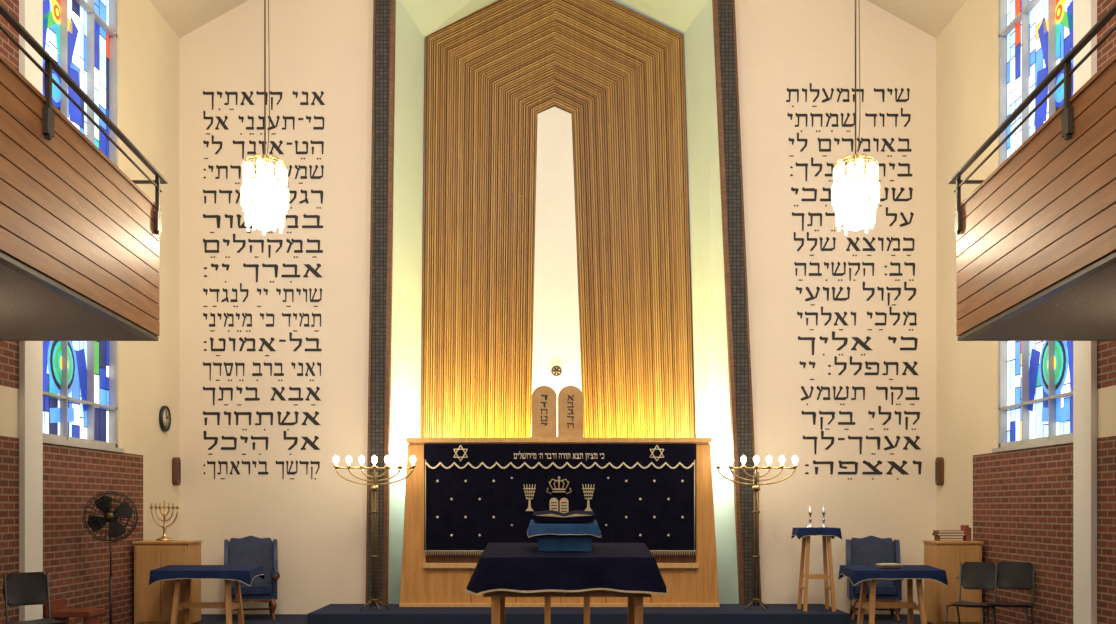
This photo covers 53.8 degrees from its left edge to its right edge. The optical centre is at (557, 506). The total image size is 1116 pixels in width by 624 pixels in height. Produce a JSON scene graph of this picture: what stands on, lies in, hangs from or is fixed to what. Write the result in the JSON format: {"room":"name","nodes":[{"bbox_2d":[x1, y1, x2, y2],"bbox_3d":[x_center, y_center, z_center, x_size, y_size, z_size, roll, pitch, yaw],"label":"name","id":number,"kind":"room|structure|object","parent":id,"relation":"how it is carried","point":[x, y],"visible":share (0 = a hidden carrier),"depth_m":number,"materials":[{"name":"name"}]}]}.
{"room":"house of worship","nodes":[
{"label":"house of worship","id":0,"kind":"room"},
{"bbox_2d":[0,0,179,623],"bbox_3d":[-5.495,-2.580,6.360,0.310,8.220,18.720,0,0,0],"label":"wall","id":1,"kind":"structure","parent":0,"point":[46,484],"depth_m":13.48,"materials":[{"name":"beige paint"}]},
{"bbox_2d":[43,0,116,447],"bbox_3d":[-5.485,-3.520,12.485,0.130,5.600,2.090,0,0,0],"label":"window","id":2,"kind":"structure","parent":1,"relation":"in","point":[80,377],"depth_m":12.75,"materials":[{"name":"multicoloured glass"}]},
{"bbox_2d":[0,3,167,340],"bbox_3d":[-4.049,-2.376,3.877,2.641,1.551,13.557,0,0,0],"label":"balcony","id":3,"kind":"object","parent":1,"relation":"attached to","point":[80,246],"visible":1,"depth_m":8.46,"materials":[{"name":"brown wood"}]},
{"bbox_2d":[159,405,170,431],"bbox_3d":[-5.375,-1.210,15.050,0.049,0.360,0.360,0,0,0],"label":"wall clock","id":4,"kind":"object","parent":1,"relation":"attached to","point":[164,414],"visible":1,"depth_m":15.01,"materials":[{"name":"black plastic"}]},
{"bbox_2d":[172,457,180,485],"bbox_3d":[-5.356,-0.500,15.450,0.088,0.400,0.140,0,0,0],"label":"wall speaker","id":5,"kind":"object","parent":1,"relation":"attached to","point":[176,462],"visible":1,"depth_m":15.38,"materials":[{"name":"brown wood"}]},
{"bbox_2d":[388,0,423,603],"bbox_3d":[-2.240,-2.889,16.297,0.140,8.838,1.262,0,0,14],"label":"wall","id":6,"kind":"structure","parent":0,"point":[406,341],"depth_m":16.17,"materials":[{"name":"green paint"}]},
{"bbox_2d":[400,0,497,37],"bbox_3d":[-1.181,-7.728,16.300,2.262,1.044,1.200,0,0,0],"label":"wall","id":7,"kind":"structure","parent":0,"point":[430,16],"depth_m":16.49,"materials":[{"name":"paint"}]},
{"bbox_2d":[180,0,935,613],"bbox_3d":[0.000,-4.070,15.710,10.800,11.200,0.020,0,0,0],"label":"wall","id":8,"kind":"structure","parent":0,"point":[318,526],"depth_m":15.70,"materials":[{"name":"beige paint"}]},
{"bbox_2d":[203,91,324,479],"bbox_3d":[-4.197,-3.166,15.695,1.752,5.551,0.003,0,0,0],"label":"lettering","id":9,"kind":"object","parent":8,"relation":"attached to","point":[218,218],"depth_m":15.70,"materials":[{"name":"black paint"}]},
{"bbox_2d":[786,83,921,479],"bbox_3d":[4.224,-3.222,15.695,1.941,5.663,0.003,0,0,0],"label":"lettering","id":10,"kind":"object","parent":8,"relation":"attached to","point":[893,464],"depth_m":15.70,"materials":[{"name":"black paint"}]},
{"bbox_2d":[149,0,966,37],"bbox_3d":[0.000,-8.172,6.950,11.400,3.295,20.300,0,0,0],"label":"ceiling","id":11,"kind":"structure","parent":0,"point":[931,17],"depth_m":15.34,"materials":[{"name":"paint"}]},
{"bbox_2d":[240,0,288,234],"bbox_3d":[-3.250,-5.463,12.200,0.514,4.806,0.511,0,0,0],"label":"pendant lamp","id":12,"kind":"object","parent":11,"relation":"hanging from","point":[263,213],"visible":1,"depth_m":12.07,"materials":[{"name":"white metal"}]},
{"bbox_2d":[831,0,879,234],"bbox_3d":[3.300,-5.449,12.200,0.514,4.779,0.511,0,0,0],"label":"pendant lamp","id":13,"kind":"object","parent":11,"relation":"hanging from","point":[855,211],"visible":1,"depth_m":12.06,"materials":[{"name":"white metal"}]},
{"bbox_2d":[421,0,695,437],"bbox_3d":[0.031,-3.345,16.935,4.332,9.750,0.030,0,0,0],"label":"wall","id":14,"kind":"structure","parent":0,"point":[611,0],"depth_m":16.92,"materials":[{"name":"brown wood"}]},
{"bbox_2d":[421,0,693,437],"bbox_3d":[0.015,-3.329,16.884,4.286,9.719,0.022,0,0,0],"label":"wood panel","id":15,"kind":"object","parent":14,"relation":"attached to","point":[619,72],"visible":0.81,"depth_m":16.87,"materials":[{"name":"brown wood"}]},
{"bbox_2d":[199,614,920,623],"bbox_3d":[0.000,1.630,7.100,11.400,0.200,20.200,0,0,0],"label":"floor","id":16,"kind":"structure","parent":0,"point":[205,618],"depth_m":14.96,"materials":[{"name":"blue carpet"}]},
{"bbox_2d":[3,572,71,623],"bbox_3d":[-4.872,1.077,10.267,0.495,0.914,0.440,0,0,38],"label":"chair","id":17,"kind":"object","parent":16,"relation":"on","point":[26,588],"visible":1,"depth_m":10.40,"materials":[{"name":"paint"}]},
{"bbox_2d":[45,598,104,623],"bbox_3d":[-5.110,1.255,11.650,0.460,0.550,0.400,0,0,0],"label":"wooden bench","id":18,"kind":"object","parent":16,"relation":"on","point":[58,610],"visible":0.88,"depth_m":11.58,"materials":[{"name":"red wood"}]},
{"bbox_2d":[83,491,137,623],"bbox_3d":[-4.995,0.675,12.280,0.456,1.710,0.439,0,0,29],"label":"pedestal fan","id":19,"kind":"object","parent":16,"relation":"on","point":[104,504],"visible":1,"depth_m":12.25,"materials":[{"name":"black metal"}]},
{"bbox_2d":[132,540,201,623],"bbox_3d":[-4.960,0.980,13.978,0.710,1.100,0.543,0,0,0],"label":"base cabinet","id":20,"kind":"object","parent":16,"relation":"on","point":[153,604],"visible":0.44,"depth_m":13.73,"materials":[{"name":"brown wood"}]},
{"bbox_2d":[150,501,178,540],"bbox_3d":[-5.000,0.175,13.980,0.333,0.510,0.202,0,0,29],"label":"menorah","id":21,"kind":"object","parent":20,"relation":"on","point":[164,537],"visible":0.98,"depth_m":13.97,"materials":[{"name":"metal"}]},
{"bbox_2d":[149,565,264,623],"bbox_3d":[-4.239,1.127,13.324,1.232,0.815,0.708,0,0,0],"label":"side table","id":22,"kind":"object","parent":16,"relation":"on","point":[245,574],"visible":1,"depth_m":13.11,"materials":[{"name":"blue fabric"}]},
{"bbox_2d":[224,536,279,620],"bbox_3d":[-4.210,0.970,15.086,0.750,1.140,0.787,0,0,-16],"label":"wingback armchair","id":23,"kind":"object","parent":16,"relation":"on","point":[249,550],"visible":0.64,"depth_m":15.27,"materials":[{"name":"blue fabric"}]},
{"bbox_2d":[531,107,583,436],"bbox_3d":[0.011,-2.268,16.755,0.946,7.596,0.190,0,0,0],"label":"panel","id":24,"kind":"object","parent":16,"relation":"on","point":[556,330],"visible":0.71,"depth_m":16.66,"materials":[{"name":"paint"}]},
{"bbox_2d":[551,366,561,375],"bbox_3d":[-0.023,-2.055,16.622,0.164,0.164,0.074,0,0,0],"label":"wall ornament","id":25,"kind":"object","parent":24,"relation":"attached to","point":[555,370],"visible":1,"depth_m":16.61,"materials":[{"name":"brown metal"}]},
{"bbox_2d":[465,543,666,623],"bbox_3d":[0.069,0.925,9.354,1.654,1.210,1.200,0,0,0],"label":"table","id":26,"kind":"object","parent":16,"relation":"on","point":[630,570],"visible":0.95,"depth_m":8.84,"materials":[{"name":"blue fabric"}]},
{"bbox_2d":[527,510,600,550],"bbox_3d":[0.047,0.199,9.377,0.638,0.346,0.505,0,0,0],"label":"book stand","id":27,"kind":"object","parent":26,"relation":"on","point":[574,530],"visible":1,"depth_m":9.20,"materials":[{"name":"blue fabric"}]},
{"bbox_2d":[307,604,849,623],"bbox_3d":[0.265,1.455,14.970,7.030,0.150,1.440,0,0,0],"label":"platform","id":28,"kind":"object","parent":16,"relation":"on","point":[331,613],"visible":0.96,"depth_m":14.25,"materials":[{"name":"blue carpet"}]},
{"bbox_2d":[333,455,415,610],"bbox_3d":[-2.460,0.343,14.750,1.082,2.070,0.316,0,0,13],"label":"candelabra","id":29,"kind":"object","parent":28,"relation":"on","point":[374,476],"visible":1,"depth_m":14.74,"materials":[{"name":"brown metal"}]},
{"bbox_2d":[365,0,395,603],"bbox_3d":[-2.516,-3.196,15.630,0.421,9.147,0.139,0,0,0],"label":"pillar","id":30,"kind":"structure","parent":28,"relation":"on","point":[384,11],"depth_m":15.58,"materials":[{"name":"brown tile"}]},
{"bbox_2d":[399,438,719,606],"bbox_3d":[0.021,0.212,15.400,4.408,2.331,0.560,0,0,0],"label":"torah ark","id":31,"kind":"object","parent":28,"relation":"on","point":[426,581],"visible":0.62,"depth_m":15.17,"materials":[{"name":"brown wood"}]},
{"bbox_2d":[531,386,583,437],"bbox_3d":[-0.007,-1.328,15.455,0.743,0.750,0.130,0,0,0],"label":"tablet","id":32,"kind":"object","parent":31,"relation":"on","point":[544,398],"visible":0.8,"depth_m":15.42,"materials":[{"name":"brown metal"}]},
{"bbox_2d":[424,444,695,555],"bbox_3d":[0.028,-0.100,15.140,3.745,1.541,0.053,0,0,0],"label":"curtain","id":33,"kind":"object","parent":31,"relation":"hanging from","point":[476,496],"visible":0.78,"depth_m":15.15,"materials":[{"name":"blue fabric"}]},
{"bbox_2d":[712,0,761,603],"bbox_3d":[2.529,-3.196,15.630,0.709,9.147,0.139,0,0,0],"label":"pillar","id":34,"kind":"structure","parent":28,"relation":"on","point":[724,20],"depth_m":15.58,"materials":[{"name":"brown tile"}]},
{"bbox_2d":[715,455,797,610],"bbox_3d":[2.660,0.343,14.750,1.082,2.070,0.316,0,0,13],"label":"candelabra","id":35,"kind":"object","parent":28,"relation":"on","point":[756,488],"visible":1,"depth_m":14.73,"materials":[{"name":"brown metal"}]},
{"bbox_2d":[791,528,841,611],"bbox_3d":[3.436,0.827,14.651,0.608,1.100,0.457,0,0,0],"label":"stand","id":36,"kind":"object","parent":28,"relation":"on","point":[804,533],"visible":0.96,"depth_m":14.49,"materials":[{"name":"brown wood"}]},
{"bbox_2d":[807,505,813,527],"bbox_3d":[3.360,0.126,14.650,0.100,0.300,0.098,0,0,0],"label":"candlestick","id":37,"kind":"object","parent":36,"relation":"on","point":[810,513],"visible":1,"depth_m":14.64,"materials":[{"name":"metal"}]},
{"bbox_2d":[820,505,827,527],"bbox_3d":[3.540,0.126,14.650,0.100,0.300,0.098,0,0,0],"label":"candlestick","id":38,"kind":"object","parent":36,"relation":"on","point":[823,509],"visible":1,"depth_m":14.64,"materials":[{"name":"metal"}]},
{"bbox_2d":[845,536,903,621],"bbox_3d":[4.327,0.970,15.087,0.750,1.140,0.787,0,0,11],"label":"wingback armchair","id":39,"kind":"object","parent":16,"relation":"on","point":[869,550],"visible":0.61,"depth_m":15.25,"materials":[{"name":"blue fabric"}]},
{"bbox_2d":[838,565,948,623],"bbox_3d":[4.042,1.127,13.324,1.149,0.815,0.708,0,0,0],"label":"side table","id":40,"kind":"object","parent":16,"relation":"on","point":[856,574],"visible":0.96,"depth_m":13.11,"materials":[{"name":"blue fabric"}]},
{"bbox_2d":[875,563,901,567],"bbox_3d":[4.000,0.708,13.300,0.260,0.045,0.180,0,0,-11],"label":"book","id":41,"kind":"object","parent":40,"relation":"on","point":[880,565],"visible":1,"depth_m":13.22,"materials":[{"name":"paper"}]},
{"bbox_2d":[923,540,983,623],"bbox_3d":[5.020,0.980,13.978,0.590,1.100,0.543,0,0,0],"label":"base cabinet","id":42,"kind":"object","parent":16,"relation":"on","point":[944,555],"visible":0.7,"depth_m":13.73,"materials":[{"name":"brown wood"}]},
{"bbox_2d":[932,525,970,540],"bbox_3d":[5.006,0.330,13.977,0.428,0.200,0.205,0,0,0],"label":"books","id":43,"kind":"object","parent":42,"relation":"on","point":[964,534],"visible":0.95,"depth_m":13.88,"materials":[{"name":"paper"}]},
{"bbox_2d":[945,562,997,623],"bbox_3d":[4.599,1.077,12.220,0.440,0.914,0.495,0,0,43],"label":"chair","id":44,"kind":"object","parent":16,"relation":"on","point":[973,575],"visible":1,"depth_m":12.35,"materials":[{"name":"paint"}]},
{"bbox_2d":[987,562,1035,623],"bbox_3d":[5.035,1.077,12.223,0.440,0.914,0.495,0,0,34],"label":"chair","id":45,"kind":"object","parent":16,"relation":"on","point":[1011,575],"visible":0.93,"depth_m":12.36,"materials":[{"name":"paint"}]},
{"bbox_2d":[614,0,707,33],"bbox_3d":[1.072,-7.758,16.300,2.252,0.982,1.200,0,0,0],"label":"wall","id":46,"kind":"structure","parent":0,"point":[678,15],"depth_m":16.56,"materials":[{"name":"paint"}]},
{"bbox_2d":[684,0,738,603],"bbox_3d":[2.218,-2.889,16.282,0.395,8.838,1.350,0,0,-18],"label":"wall","id":47,"kind":"structure","parent":0,"point":[710,348],"depth_m":16.21,"materials":[{"name":"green paint"}]},
{"bbox_2d":[936,0,1115,623],"bbox_3d":[5.495,-2.580,6.360,0.310,8.220,18.720,0,0,0],"label":"wall","id":48,"kind":"structure","parent":0,"point":[1051,505],"depth_m":13.47,"materials":[{"name":"beige paint"}]},
{"bbox_2d":[935,457,943,485],"bbox_3d":[5.356,-0.500,15.450,0.088,0.400,0.140,0,0,0],"label":"wall speaker","id":49,"kind":"object","parent":48,"relation":"attached to","point":[939,462],"visible":1,"depth_m":15.38,"materials":[{"name":"brown wood"}]},
{"bbox_2d":[948,3,1115,340],"bbox_3d":[4.049,-2.376,3.877,2.641,1.551,13.557,0,0,0],"label":"balcony","id":50,"kind":"object","parent":48,"relation":"attached to","point":[1036,238],"visible":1,"depth_m":8.50,"materials":[{"name":"brown wood"}]},
{"bbox_2d":[999,0,1072,447],"bbox_3d":[5.485,-3.520,12.485,0.130,5.600,2.090,0,0,0],"label":"window","id":51,"kind":"structure","parent":48,"relation":"in","point":[1036,377],"depth_m":12.77,"materials":[{"name":"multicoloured glass"}]}
]}

